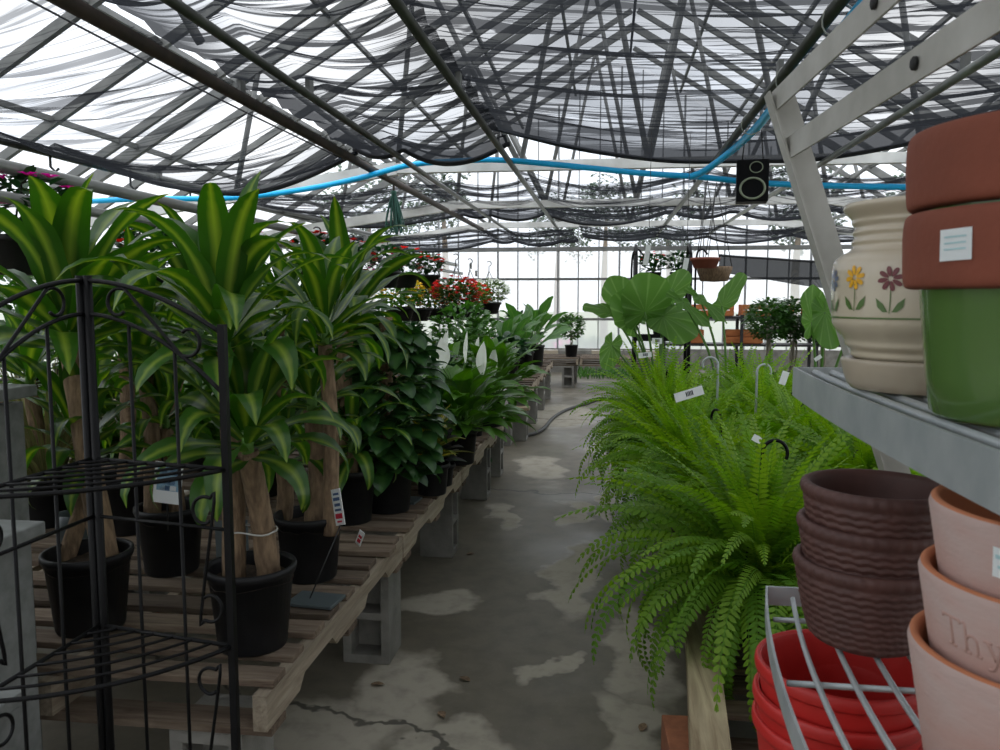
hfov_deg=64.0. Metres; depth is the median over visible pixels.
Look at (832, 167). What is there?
rafter
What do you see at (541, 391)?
concrete block
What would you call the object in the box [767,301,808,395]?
topiary tree
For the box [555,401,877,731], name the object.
fern
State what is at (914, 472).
fern
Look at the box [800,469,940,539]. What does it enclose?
woven pot
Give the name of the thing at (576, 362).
wooden pallet
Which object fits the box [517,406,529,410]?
wooden plank
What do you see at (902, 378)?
saucer
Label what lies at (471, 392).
peace lily
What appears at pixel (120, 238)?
hanging basket
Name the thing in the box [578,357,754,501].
fern
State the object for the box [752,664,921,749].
pot
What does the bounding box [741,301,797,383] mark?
topiary tree
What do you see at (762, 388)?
fern
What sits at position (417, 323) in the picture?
potted shrub
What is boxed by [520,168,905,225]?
cloth
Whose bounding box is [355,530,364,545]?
price tag
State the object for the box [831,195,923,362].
flower pot
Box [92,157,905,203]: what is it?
hose
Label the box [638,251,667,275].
flowering plant
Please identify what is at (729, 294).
plant
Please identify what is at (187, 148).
rafter
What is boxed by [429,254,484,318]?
hanging basket
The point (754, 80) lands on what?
rafter
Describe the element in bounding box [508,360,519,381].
pot
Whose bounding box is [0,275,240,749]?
plant stand
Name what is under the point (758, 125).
hose
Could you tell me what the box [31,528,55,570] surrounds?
wooden pallet
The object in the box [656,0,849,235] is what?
pipe
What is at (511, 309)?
leaf plant
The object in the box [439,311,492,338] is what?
leaf plant
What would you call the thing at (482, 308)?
pot
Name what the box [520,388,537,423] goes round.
concrete block
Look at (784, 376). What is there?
price tag
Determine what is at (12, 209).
wall
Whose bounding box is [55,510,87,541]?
plastic sleeve
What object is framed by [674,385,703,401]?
price tag
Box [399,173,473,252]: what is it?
tree
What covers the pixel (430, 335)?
flower
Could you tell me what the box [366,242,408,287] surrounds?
hanging basket
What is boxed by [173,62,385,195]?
rafter
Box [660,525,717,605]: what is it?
wooden pallet
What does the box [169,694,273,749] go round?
concrete block
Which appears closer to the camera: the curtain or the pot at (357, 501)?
the pot at (357, 501)
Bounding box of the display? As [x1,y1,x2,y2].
[0,384,44,749]
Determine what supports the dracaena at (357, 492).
on the wooden pallet at (407, 524)
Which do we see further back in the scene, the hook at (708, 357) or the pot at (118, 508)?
the hook at (708, 357)
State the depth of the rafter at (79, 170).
8.29 m
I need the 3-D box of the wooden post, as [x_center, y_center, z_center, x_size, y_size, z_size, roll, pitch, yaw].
[0.668,0.905,2.653,0.100,0.085,2.000,1,6,12]
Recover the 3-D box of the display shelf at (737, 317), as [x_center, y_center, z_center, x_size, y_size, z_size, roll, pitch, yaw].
[3.860,-0.226,11.218,3.200,1.240,0.450,1,6,8]
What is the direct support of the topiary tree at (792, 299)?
on the wooden pallet
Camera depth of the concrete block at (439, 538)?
4.54 m
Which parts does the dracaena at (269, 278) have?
crown, crown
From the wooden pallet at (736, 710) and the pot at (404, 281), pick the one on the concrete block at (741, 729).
the wooden pallet at (736, 710)
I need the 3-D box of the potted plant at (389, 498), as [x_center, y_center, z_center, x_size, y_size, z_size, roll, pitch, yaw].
[-0.520,0.174,3.527,0.645,0.857,0.603,1,6,8]
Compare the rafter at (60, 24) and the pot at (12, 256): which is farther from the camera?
the rafter at (60, 24)
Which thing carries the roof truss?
attached to the ceiling
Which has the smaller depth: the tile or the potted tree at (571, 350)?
the tile
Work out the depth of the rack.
9.04 m
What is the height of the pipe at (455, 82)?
0.136 m
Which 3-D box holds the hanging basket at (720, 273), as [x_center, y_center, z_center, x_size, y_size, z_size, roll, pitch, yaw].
[2.408,-1.595,8.950,0.400,1.102,0.400,1,6,8]
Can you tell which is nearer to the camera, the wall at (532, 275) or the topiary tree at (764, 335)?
the topiary tree at (764, 335)
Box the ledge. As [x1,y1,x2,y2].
[544,350,682,373]
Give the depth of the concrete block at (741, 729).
2.47 m
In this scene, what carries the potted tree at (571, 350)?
on the wooden pallet at (576, 362)
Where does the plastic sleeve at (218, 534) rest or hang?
attached to the dracaena at (308, 533)
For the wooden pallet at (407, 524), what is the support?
on the concrete block at (376, 637)
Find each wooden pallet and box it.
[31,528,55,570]
[33,529,402,736]
[39,458,198,535]
[204,464,461,561]
[288,431,493,485]
[491,417,508,443]
[498,376,537,400]
[532,367,546,386]
[538,359,552,375]
[543,354,579,365]
[580,354,650,366]
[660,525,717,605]
[676,594,805,749]
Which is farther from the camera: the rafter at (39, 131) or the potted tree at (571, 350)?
the potted tree at (571, 350)
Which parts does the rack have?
post, post, hook arm, post, post, hook arm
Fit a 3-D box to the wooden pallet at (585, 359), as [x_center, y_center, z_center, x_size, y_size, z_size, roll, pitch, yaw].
[1.952,-0.252,13.498,1.207,0.134,1.000,1,6,8]
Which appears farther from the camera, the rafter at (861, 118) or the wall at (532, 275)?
the wall at (532, 275)
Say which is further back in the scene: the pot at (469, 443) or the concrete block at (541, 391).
the concrete block at (541, 391)
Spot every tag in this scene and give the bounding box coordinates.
[152,461,182,529]
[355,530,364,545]
[638,352,651,357]
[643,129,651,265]
[652,338,661,343]
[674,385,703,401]
[682,133,690,269]
[751,434,761,443]
[778,371,789,384]
[814,355,821,360]
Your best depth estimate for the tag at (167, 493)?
2.40 m
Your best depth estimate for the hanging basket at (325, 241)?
6.50 m
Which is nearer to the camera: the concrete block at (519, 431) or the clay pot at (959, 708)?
the clay pot at (959, 708)
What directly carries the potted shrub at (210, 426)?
on the wooden pallet at (407, 524)
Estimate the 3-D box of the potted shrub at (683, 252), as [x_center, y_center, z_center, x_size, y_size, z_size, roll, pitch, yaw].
[2.022,-1.243,9.139,0.337,0.393,0.328,1,6,8]
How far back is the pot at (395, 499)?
3.47 m
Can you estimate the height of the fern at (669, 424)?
0.950 m
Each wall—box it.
[0,204,307,383]
[360,118,851,368]
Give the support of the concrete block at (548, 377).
on the floor at (499, 615)
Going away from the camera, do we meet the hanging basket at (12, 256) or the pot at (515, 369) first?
the hanging basket at (12, 256)
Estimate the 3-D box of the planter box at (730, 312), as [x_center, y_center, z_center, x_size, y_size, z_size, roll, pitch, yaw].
[2.968,-0.912,11.272,0.600,0.161,0.278,1,6,8]
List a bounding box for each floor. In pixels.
[36,368,788,749]
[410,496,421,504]
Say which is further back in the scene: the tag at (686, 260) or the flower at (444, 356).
the tag at (686, 260)
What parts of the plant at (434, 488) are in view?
pot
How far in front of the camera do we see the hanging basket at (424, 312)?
10.39 m
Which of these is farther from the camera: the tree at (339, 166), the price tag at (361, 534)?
the tree at (339, 166)
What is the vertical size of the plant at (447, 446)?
0.334 m
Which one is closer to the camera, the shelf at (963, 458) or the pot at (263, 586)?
the shelf at (963, 458)
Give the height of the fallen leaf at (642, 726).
0.005 m
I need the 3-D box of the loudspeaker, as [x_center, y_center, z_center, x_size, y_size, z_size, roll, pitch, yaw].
[2.186,-1.869,6.919,0.264,0.744,0.225,1,6,14]
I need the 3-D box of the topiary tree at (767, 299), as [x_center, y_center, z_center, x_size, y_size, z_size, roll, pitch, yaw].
[2.495,-0.272,7.450,0.505,0.914,0.518,-2,6,-18]
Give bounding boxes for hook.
[702,356,718,422]
[754,363,771,426]
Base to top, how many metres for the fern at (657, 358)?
0.950 m
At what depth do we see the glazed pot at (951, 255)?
0.86 m
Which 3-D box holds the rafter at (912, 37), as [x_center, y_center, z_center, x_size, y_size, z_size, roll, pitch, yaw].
[4.794,-3.801,9.168,6.140,3.855,0.055,1,6,8]
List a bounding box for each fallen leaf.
[371,681,384,684]
[438,711,445,717]
[459,676,470,680]
[638,723,646,730]
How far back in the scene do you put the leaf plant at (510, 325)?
8.96 m
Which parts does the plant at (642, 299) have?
stem, stem, stem, stem, stem, stem, stem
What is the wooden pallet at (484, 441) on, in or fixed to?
on the concrete block at (439, 538)
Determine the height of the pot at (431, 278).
0.170 m
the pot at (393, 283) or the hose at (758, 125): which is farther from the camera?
the pot at (393, 283)
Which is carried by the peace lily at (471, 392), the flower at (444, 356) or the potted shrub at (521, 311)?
the flower at (444, 356)
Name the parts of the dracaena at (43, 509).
crown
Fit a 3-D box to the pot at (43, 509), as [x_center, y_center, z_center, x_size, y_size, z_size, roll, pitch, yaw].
[-1.881,0.507,3.341,0.238,0.230,0.238,1,6,8]
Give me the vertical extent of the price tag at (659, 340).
0.040 m
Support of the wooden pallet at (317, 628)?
on the concrete block at (178, 739)
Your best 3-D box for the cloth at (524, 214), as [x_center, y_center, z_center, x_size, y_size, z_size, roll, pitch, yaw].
[-1.577,-2.373,11.244,4.274,0.310,3.904,1,6,8]
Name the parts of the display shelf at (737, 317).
post, post, post, post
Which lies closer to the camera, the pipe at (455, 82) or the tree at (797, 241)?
the pipe at (455, 82)
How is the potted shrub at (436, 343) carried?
on the wooden pallet at (484, 441)
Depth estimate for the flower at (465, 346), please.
4.41 m
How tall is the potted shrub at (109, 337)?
0.884 m
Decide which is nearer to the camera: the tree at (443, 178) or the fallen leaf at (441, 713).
the fallen leaf at (441, 713)
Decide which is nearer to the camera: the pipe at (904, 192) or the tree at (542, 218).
the pipe at (904, 192)
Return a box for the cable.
[27,0,344,160]
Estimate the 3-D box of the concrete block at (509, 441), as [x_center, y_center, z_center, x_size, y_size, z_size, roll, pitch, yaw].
[-0.028,0.520,8.060,0.291,0.359,0.152,1,6,8]
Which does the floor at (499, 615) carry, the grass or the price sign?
the grass
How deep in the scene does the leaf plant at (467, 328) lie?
9.38 m
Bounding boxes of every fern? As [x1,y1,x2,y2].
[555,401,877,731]
[570,336,738,466]
[570,359,790,532]
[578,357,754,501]
[589,388,860,586]
[685,342,840,437]
[686,341,797,412]
[696,360,852,482]
[744,405,923,483]
[830,465,925,476]
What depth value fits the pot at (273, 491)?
3.80 m
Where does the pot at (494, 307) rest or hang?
on the hanging basket at (492, 305)
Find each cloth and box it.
[0,0,357,195]
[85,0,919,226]
[102,0,509,165]
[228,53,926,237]
[257,178,547,228]
[319,229,578,252]
[403,0,999,163]
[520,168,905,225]
[579,224,853,243]
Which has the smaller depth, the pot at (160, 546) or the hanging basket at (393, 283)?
the pot at (160, 546)
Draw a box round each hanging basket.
[0,165,72,275]
[108,206,174,282]
[286,226,328,274]
[349,234,380,269]
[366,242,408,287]
[375,280,425,320]
[382,245,427,287]
[395,262,440,320]
[414,251,445,287]
[415,286,453,319]
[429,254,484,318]
[446,258,492,319]
[469,261,510,313]
[690,181,719,267]
[696,182,732,281]
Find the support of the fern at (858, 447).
on the wooden pallet at (677, 525)
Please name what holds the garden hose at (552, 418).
on the floor at (499, 615)
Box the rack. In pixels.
[630,243,707,379]
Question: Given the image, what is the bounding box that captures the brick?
[661,715,688,749]
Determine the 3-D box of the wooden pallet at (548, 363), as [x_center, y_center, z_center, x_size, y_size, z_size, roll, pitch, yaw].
[0.095,-0.121,11.301,1.240,0.136,1.250,1,6,8]
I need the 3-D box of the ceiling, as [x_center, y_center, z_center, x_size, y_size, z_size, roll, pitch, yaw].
[0.739,-3.311,3.738,12.845,3.925,26.200,1,6,8]
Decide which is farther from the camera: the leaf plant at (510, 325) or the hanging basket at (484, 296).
the hanging basket at (484, 296)
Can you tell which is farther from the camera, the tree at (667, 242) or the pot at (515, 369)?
the tree at (667, 242)
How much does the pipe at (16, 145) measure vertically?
0.271 m
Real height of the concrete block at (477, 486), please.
0.395 m
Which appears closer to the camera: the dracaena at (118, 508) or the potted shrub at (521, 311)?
the dracaena at (118, 508)
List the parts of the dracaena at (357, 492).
crown, crown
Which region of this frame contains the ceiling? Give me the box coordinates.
[0,0,933,216]
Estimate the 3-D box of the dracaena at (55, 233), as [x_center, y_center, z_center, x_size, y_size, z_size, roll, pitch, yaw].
[-1.199,0.079,2.272,0.860,1.288,0.835,1,6,8]
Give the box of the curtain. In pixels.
[719,254,822,287]
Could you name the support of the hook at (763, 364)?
attached to the fern at (798, 409)
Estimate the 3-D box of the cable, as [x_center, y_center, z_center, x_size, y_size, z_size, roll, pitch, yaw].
[-2.022,-2.006,5.753,0.014,0.399,3.300,2,6,22]
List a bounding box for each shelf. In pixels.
[632,337,668,340]
[663,314,840,370]
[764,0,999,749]
[792,367,999,514]
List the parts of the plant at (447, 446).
pot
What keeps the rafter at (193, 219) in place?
attached to the ceiling
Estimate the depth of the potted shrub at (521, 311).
11.18 m
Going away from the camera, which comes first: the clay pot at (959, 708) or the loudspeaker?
the clay pot at (959, 708)
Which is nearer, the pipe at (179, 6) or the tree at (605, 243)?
the pipe at (179, 6)
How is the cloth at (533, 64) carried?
hanging from the pipe at (834, 9)
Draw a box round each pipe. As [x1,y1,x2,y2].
[0,137,369,236]
[0,158,471,268]
[0,190,476,275]
[46,0,497,237]
[160,0,517,237]
[387,0,563,237]
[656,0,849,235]
[707,45,999,234]
[793,191,905,233]
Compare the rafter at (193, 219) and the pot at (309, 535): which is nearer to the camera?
the pot at (309, 535)
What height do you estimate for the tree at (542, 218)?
5.074 m
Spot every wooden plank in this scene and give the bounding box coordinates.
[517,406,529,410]
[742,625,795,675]
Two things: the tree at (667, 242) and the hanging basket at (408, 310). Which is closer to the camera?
the hanging basket at (408, 310)
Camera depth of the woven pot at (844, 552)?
1.13 m
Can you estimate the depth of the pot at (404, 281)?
8.85 m
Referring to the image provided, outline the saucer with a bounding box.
[841,354,926,395]
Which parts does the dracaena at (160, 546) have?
crown, crown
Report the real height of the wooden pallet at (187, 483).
0.135 m
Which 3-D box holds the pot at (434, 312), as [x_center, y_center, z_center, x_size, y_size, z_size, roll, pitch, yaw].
[-0.937,-0.875,11.493,0.371,0.170,0.371,1,6,8]
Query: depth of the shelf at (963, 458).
0.95 m
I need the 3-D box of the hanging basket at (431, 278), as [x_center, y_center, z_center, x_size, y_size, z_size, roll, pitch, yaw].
[-0.938,-1.363,10.351,0.535,0.472,0.538,1,6,8]
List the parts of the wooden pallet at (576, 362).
board, board, board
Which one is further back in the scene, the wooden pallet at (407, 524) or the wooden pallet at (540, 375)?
the wooden pallet at (540, 375)
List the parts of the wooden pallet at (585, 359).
board, board, board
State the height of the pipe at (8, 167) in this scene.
0.139 m
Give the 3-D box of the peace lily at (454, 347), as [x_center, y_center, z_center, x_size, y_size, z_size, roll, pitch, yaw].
[-0.467,0.027,5.830,0.902,0.709,0.859,-1,6,-14]
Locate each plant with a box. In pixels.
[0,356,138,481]
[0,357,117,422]
[317,317,456,514]
[409,404,473,496]
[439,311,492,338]
[440,421,466,486]
[446,326,496,352]
[466,308,541,345]
[472,403,485,436]
[488,302,568,368]
[500,296,574,365]
[582,269,698,382]
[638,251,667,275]
[666,272,746,385]
[800,284,842,366]
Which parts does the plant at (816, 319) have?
stem, stem, stem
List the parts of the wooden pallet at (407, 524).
board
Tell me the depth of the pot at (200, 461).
4.34 m
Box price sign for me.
[310,488,344,597]
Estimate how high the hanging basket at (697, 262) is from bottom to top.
0.956 m
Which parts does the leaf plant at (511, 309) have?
pot, stem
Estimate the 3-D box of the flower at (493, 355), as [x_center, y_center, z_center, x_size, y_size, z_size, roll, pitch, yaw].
[-0.043,-0.096,5.671,0.088,0.204,0.025,5,7,40]
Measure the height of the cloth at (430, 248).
0.278 m
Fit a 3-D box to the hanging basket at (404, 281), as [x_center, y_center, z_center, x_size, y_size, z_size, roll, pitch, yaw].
[-1.062,-1.210,8.953,0.538,0.470,0.542,1,6,8]
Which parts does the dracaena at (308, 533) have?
crown, crown, crown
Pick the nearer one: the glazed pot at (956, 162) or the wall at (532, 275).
the glazed pot at (956, 162)
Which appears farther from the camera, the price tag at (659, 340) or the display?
the price tag at (659, 340)
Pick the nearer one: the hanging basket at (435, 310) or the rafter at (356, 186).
the hanging basket at (435, 310)
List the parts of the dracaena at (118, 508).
crown, crown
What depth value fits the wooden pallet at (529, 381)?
8.77 m
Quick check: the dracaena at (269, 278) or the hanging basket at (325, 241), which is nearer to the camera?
the dracaena at (269, 278)
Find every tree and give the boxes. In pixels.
[316,160,422,243]
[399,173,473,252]
[520,187,591,251]
[557,312,585,356]
[564,173,648,246]
[629,184,708,250]
[741,296,796,377]
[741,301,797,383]
[764,166,847,244]
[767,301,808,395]
[770,296,801,371]
[794,315,825,366]
[884,170,905,196]
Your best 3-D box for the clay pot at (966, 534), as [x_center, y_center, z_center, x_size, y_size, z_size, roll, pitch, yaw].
[0.584,0.214,0.812,0.270,0.164,0.270,1,6,8]
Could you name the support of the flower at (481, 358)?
on the peace lily at (471, 392)
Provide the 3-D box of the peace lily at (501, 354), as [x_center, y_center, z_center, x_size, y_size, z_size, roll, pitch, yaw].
[-0.069,0.038,5.881,0.890,0.678,0.898,-4,7,-36]
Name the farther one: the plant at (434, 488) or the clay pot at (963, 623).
the plant at (434, 488)
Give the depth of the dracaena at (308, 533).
2.60 m
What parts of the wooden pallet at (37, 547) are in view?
board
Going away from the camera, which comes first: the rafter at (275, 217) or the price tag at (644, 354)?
the price tag at (644, 354)
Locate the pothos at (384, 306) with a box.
[334,299,399,373]
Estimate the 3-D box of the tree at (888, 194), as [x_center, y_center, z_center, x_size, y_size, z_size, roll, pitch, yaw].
[13.631,-3.675,25.368,3.398,5.522,2.752,2,6,23]
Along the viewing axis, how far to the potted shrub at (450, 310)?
8.29 m
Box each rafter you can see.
[0,0,104,75]
[0,0,231,159]
[49,6,326,190]
[94,6,394,208]
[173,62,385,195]
[184,76,411,224]
[256,85,448,209]
[268,97,458,220]
[291,112,470,225]
[321,174,432,240]
[734,65,905,173]
[754,58,907,148]
[826,165,886,197]
[847,49,876,57]
[910,34,917,46]
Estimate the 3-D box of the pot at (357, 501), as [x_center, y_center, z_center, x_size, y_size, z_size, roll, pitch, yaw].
[-0.635,0.504,3.377,0.238,0.230,0.238,1,6,8]
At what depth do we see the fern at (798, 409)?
4.19 m
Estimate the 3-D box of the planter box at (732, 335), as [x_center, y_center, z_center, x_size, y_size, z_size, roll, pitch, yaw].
[3.414,-0.542,11.248,0.500,0.190,0.278,1,6,8]
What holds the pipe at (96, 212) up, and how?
attached to the pipe at (8, 167)
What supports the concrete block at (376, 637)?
on the floor at (499, 615)
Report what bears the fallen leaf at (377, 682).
on the floor at (499, 615)
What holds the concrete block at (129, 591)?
on the floor at (499, 615)
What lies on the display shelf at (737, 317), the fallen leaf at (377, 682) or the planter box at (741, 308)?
the planter box at (741, 308)
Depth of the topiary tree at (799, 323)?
6.85 m
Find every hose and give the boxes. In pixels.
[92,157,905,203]
[528,398,622,436]
[687,0,862,179]
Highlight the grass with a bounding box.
[577,365,629,378]
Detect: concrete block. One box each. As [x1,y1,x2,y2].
[128,574,175,634]
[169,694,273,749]
[342,570,400,664]
[420,492,458,557]
[461,448,490,499]
[491,430,503,476]
[504,422,511,445]
[508,401,527,440]
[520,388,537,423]
[538,377,544,409]
[545,369,550,398]
[562,366,573,387]
[574,366,576,382]
[728,720,757,738]
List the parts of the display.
panel, panel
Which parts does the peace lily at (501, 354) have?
stem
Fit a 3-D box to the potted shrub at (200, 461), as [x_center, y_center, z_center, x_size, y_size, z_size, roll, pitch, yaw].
[-1.636,0.144,4.394,0.676,0.751,0.669,-4,7,-38]
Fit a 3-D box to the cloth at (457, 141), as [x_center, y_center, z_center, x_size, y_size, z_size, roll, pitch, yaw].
[-1.657,-1.306,-0.242,1.473,0.232,15.614,1,6,8]
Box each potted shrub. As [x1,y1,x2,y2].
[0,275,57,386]
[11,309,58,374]
[43,367,216,469]
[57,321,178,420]
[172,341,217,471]
[184,385,297,449]
[295,359,335,429]
[403,321,428,335]
[421,332,461,377]
[427,300,498,360]
[491,331,531,381]
[499,310,547,347]
[665,249,688,273]
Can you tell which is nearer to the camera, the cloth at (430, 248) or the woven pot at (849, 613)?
the woven pot at (849, 613)
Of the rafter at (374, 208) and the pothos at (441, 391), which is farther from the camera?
the rafter at (374, 208)
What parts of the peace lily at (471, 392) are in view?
stem, flower stem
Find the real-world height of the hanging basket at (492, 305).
0.768 m
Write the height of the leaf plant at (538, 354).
0.930 m
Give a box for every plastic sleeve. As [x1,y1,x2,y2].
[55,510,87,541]
[214,520,248,557]
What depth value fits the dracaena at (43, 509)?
3.27 m
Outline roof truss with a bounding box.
[285,80,904,257]
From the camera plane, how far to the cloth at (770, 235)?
15.56 m
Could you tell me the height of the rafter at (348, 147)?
3.859 m
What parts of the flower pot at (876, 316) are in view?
painted flower, painted flower, painted flower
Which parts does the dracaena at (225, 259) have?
crown, crown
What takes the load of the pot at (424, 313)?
on the hanging basket at (424, 312)
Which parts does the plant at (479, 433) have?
pot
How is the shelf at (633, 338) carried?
attached to the rack
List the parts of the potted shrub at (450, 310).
stem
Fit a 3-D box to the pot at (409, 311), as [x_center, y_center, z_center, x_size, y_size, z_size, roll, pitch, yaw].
[-1.195,-0.731,9.566,0.371,0.170,0.371,1,6,8]
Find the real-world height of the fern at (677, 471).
0.929 m
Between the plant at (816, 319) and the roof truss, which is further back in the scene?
the roof truss
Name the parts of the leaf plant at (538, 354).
pot, stem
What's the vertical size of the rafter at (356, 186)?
3.859 m
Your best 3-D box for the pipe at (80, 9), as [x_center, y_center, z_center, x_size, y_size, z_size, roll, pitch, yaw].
[-1.180,-2.147,8.667,0.073,0.147,16.600,1,6,8]
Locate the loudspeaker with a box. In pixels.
[735,132,769,203]
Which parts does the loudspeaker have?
bracket rod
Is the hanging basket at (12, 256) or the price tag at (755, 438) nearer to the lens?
the price tag at (755, 438)
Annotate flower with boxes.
[427,331,431,357]
[436,337,449,368]
[463,333,467,362]
[476,342,486,374]
[489,350,497,375]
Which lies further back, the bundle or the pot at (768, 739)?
the bundle
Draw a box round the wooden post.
[685,580,731,749]
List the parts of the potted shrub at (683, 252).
stem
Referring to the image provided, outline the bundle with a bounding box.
[385,185,404,234]
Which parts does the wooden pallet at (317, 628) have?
board, board, board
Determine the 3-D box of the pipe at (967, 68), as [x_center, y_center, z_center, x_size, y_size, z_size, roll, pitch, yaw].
[3.117,-2.097,8.097,0.054,0.137,16.600,1,6,8]
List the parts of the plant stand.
post, post, shelf frame, shelf frame, post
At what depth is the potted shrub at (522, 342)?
8.28 m
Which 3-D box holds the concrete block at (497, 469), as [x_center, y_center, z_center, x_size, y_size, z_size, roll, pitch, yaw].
[-0.076,0.635,6.679,0.190,0.395,0.194,1,6,8]
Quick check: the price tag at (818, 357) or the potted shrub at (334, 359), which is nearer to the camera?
the potted shrub at (334, 359)
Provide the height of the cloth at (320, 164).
0.452 m
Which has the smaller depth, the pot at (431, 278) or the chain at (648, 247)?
the chain at (648, 247)
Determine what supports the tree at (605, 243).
on the ground
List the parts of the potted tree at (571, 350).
pot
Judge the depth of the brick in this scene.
2.25 m
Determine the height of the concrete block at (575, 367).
0.359 m
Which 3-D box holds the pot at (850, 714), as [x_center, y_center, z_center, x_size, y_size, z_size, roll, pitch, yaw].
[0.559,0.585,1.324,0.270,0.230,0.270,-5,7,-40]
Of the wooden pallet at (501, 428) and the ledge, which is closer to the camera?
the wooden pallet at (501, 428)
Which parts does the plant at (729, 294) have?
stem, stem, stem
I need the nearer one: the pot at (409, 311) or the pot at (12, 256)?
the pot at (12, 256)
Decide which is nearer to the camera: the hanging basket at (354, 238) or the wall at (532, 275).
the hanging basket at (354, 238)
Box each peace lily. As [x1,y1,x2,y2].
[418,331,536,465]
[446,331,498,390]
[450,335,551,426]
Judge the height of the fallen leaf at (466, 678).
0.005 m
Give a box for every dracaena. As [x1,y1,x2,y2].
[0,173,202,638]
[0,300,117,528]
[29,202,296,536]
[43,227,216,577]
[46,171,357,657]
[209,233,320,496]
[212,222,420,584]
[254,196,438,526]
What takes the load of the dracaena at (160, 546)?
on the wooden pallet at (317, 628)
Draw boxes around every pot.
[0,234,32,275]
[29,473,66,528]
[38,537,133,638]
[104,473,143,536]
[133,497,201,577]
[188,457,204,471]
[203,550,296,657]
[269,472,276,496]
[273,505,343,584]
[339,464,376,526]
[371,271,400,287]
[372,457,413,514]
[386,307,415,320]
[395,272,419,287]
[410,308,432,320]
[417,274,440,287]
[429,308,443,319]
[441,305,469,318]
[444,427,478,465]
[463,307,483,319]
[483,302,501,313]
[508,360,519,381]
[751,700,922,749]
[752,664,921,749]
[754,629,918,733]
[792,544,923,657]
[796,507,934,578]
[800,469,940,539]
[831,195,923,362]
[902,202,999,428]
[906,110,999,213]
[907,610,999,749]
[918,544,999,683]
[928,485,999,598]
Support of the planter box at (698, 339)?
on the display shelf at (737, 317)
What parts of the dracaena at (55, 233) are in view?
crown, crown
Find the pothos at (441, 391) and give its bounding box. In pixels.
[361,374,461,481]
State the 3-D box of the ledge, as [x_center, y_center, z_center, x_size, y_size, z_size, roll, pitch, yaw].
[1.855,-0.270,15.840,3.710,0.442,0.160,1,6,8]
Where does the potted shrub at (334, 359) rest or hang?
on the wooden pallet at (407, 524)
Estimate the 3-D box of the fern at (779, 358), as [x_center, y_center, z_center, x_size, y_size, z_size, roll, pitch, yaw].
[1.729,0.214,5.625,1.096,0.885,1.099,0,6,-4]
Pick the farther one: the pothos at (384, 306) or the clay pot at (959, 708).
the pothos at (384, 306)
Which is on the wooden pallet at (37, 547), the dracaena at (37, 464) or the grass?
the dracaena at (37, 464)
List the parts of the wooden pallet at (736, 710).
board, board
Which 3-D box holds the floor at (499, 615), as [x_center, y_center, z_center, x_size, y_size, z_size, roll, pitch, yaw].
[0.746,1.072,4.209,12.800,0.001,26.300,1,6,8]
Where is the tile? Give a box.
[290,590,345,609]
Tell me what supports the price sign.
on the tile
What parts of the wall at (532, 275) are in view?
wall post, wall post, wall post, wall post, wall post, wall post, wall post, wall post, wall post, wall rail, wall post, wall rail, wall rail, pane, wall post, pane, wall post, wall post, wall post, wall post, wall post, wall post, wall post, wall post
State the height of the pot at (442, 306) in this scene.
0.170 m
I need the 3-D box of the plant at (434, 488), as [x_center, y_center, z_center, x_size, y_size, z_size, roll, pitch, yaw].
[-0.308,0.355,3.846,0.357,0.437,0.401,4,7,33]
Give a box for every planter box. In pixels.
[691,329,703,342]
[692,304,733,315]
[723,329,762,343]
[738,305,793,315]
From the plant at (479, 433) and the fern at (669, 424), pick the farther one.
the plant at (479, 433)
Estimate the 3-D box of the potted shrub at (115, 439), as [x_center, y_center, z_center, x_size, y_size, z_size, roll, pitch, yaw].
[-1.679,0.246,3.639,0.815,0.693,0.798,1,6,8]
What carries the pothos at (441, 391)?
on the wooden pallet at (407, 524)
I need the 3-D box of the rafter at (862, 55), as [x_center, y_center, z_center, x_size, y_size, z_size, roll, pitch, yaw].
[4.929,-3.898,10.175,6.140,3.855,0.055,1,6,8]
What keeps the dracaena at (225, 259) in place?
on the wooden pallet at (317, 628)
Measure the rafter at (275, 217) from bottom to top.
3.859 m
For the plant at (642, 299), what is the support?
on the floor at (499, 615)

